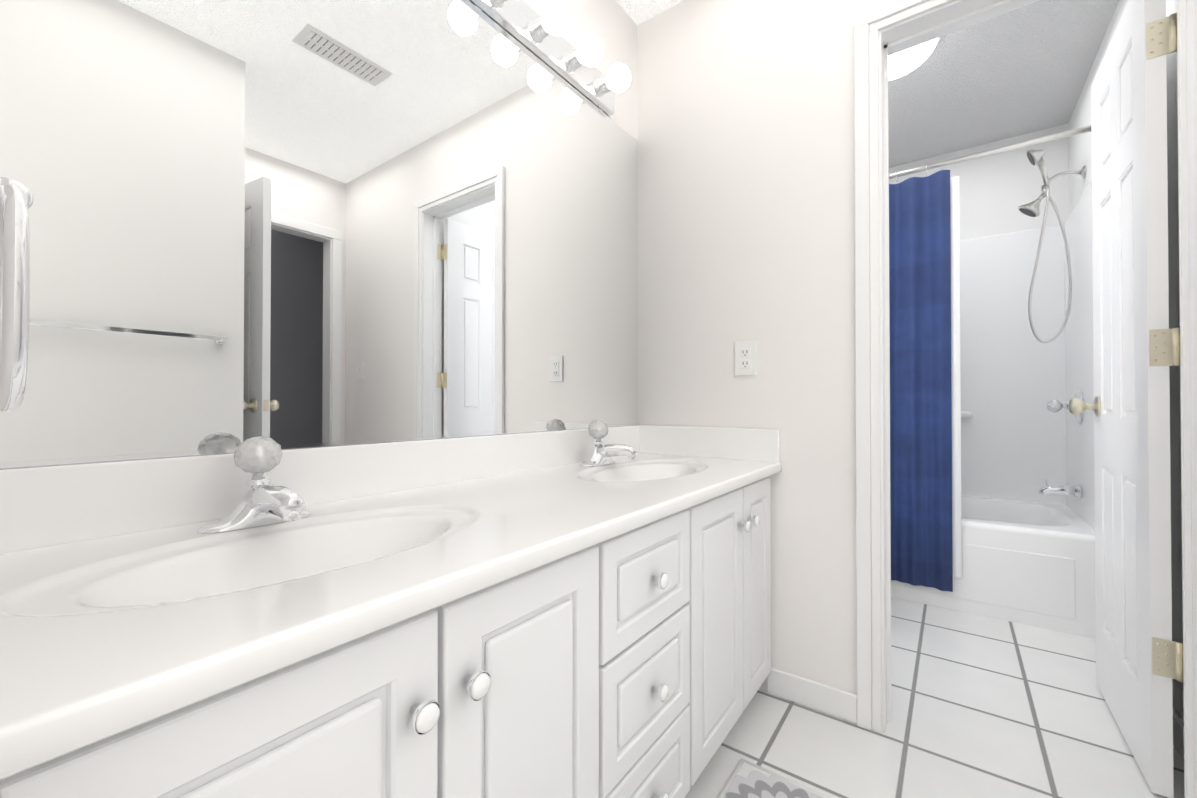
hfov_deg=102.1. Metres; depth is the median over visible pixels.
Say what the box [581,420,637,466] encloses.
faucet
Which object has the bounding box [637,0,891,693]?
wall
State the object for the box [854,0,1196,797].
door frame
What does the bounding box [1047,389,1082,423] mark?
tub valve
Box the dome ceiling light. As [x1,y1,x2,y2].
[888,36,941,80]
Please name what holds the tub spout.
attached to the bathtub
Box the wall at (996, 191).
[889,123,1068,240]
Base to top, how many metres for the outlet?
0.115 m
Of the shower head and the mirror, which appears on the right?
the shower head
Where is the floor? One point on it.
(985, 707)
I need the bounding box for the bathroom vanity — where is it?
[0,425,781,797]
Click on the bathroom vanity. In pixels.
(532, 615)
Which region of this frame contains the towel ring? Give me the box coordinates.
[0,177,33,412]
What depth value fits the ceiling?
2.22 m
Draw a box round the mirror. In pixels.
[0,0,638,468]
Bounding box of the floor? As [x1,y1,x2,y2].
[685,597,1183,797]
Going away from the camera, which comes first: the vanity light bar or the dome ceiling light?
the vanity light bar
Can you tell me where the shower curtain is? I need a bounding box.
[889,163,961,591]
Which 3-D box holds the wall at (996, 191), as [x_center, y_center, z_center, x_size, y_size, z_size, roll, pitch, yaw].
[1.930,-0.245,3.050,1.500,2.440,0.100,0,-1,36]
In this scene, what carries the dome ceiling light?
attached to the ceiling
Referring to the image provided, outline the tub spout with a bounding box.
[1038,479,1081,497]
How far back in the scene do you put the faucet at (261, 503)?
0.75 m
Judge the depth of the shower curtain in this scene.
2.26 m
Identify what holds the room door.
in the wall at (1080, 151)
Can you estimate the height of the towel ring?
0.206 m
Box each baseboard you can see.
[767,667,856,723]
[1173,708,1183,758]
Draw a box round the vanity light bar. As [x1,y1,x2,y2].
[469,0,630,115]
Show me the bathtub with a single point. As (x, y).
(1028, 553)
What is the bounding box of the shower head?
[1018,149,1085,342]
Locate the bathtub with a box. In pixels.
[891,180,1095,638]
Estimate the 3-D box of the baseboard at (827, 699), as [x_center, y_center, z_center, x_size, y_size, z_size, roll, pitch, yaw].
[0.660,0.919,1.508,0.265,0.085,0.012,0,-1,36]
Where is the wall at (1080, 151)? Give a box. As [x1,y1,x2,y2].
[1069,0,1183,721]
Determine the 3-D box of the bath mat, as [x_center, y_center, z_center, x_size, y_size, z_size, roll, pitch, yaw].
[0.343,0.949,0.780,0.536,0.013,0.845,0,-1,36]
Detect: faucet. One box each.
[198,436,310,532]
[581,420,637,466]
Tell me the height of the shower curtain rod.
0.052 m
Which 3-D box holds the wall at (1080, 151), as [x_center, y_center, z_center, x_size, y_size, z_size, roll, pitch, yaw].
[2.037,-0.255,1.845,0.100,2.440,1.915,0,-1,36]
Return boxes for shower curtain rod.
[889,125,1090,178]
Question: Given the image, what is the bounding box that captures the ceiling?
[616,0,1118,167]
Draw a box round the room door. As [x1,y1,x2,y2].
[1068,0,1183,797]
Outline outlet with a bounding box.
[735,341,756,375]
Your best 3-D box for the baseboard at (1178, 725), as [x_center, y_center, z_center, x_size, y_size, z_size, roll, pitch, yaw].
[1.734,0.920,1.519,0.012,0.085,0.999,0,-1,36]
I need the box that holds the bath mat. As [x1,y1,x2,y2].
[717,758,830,797]

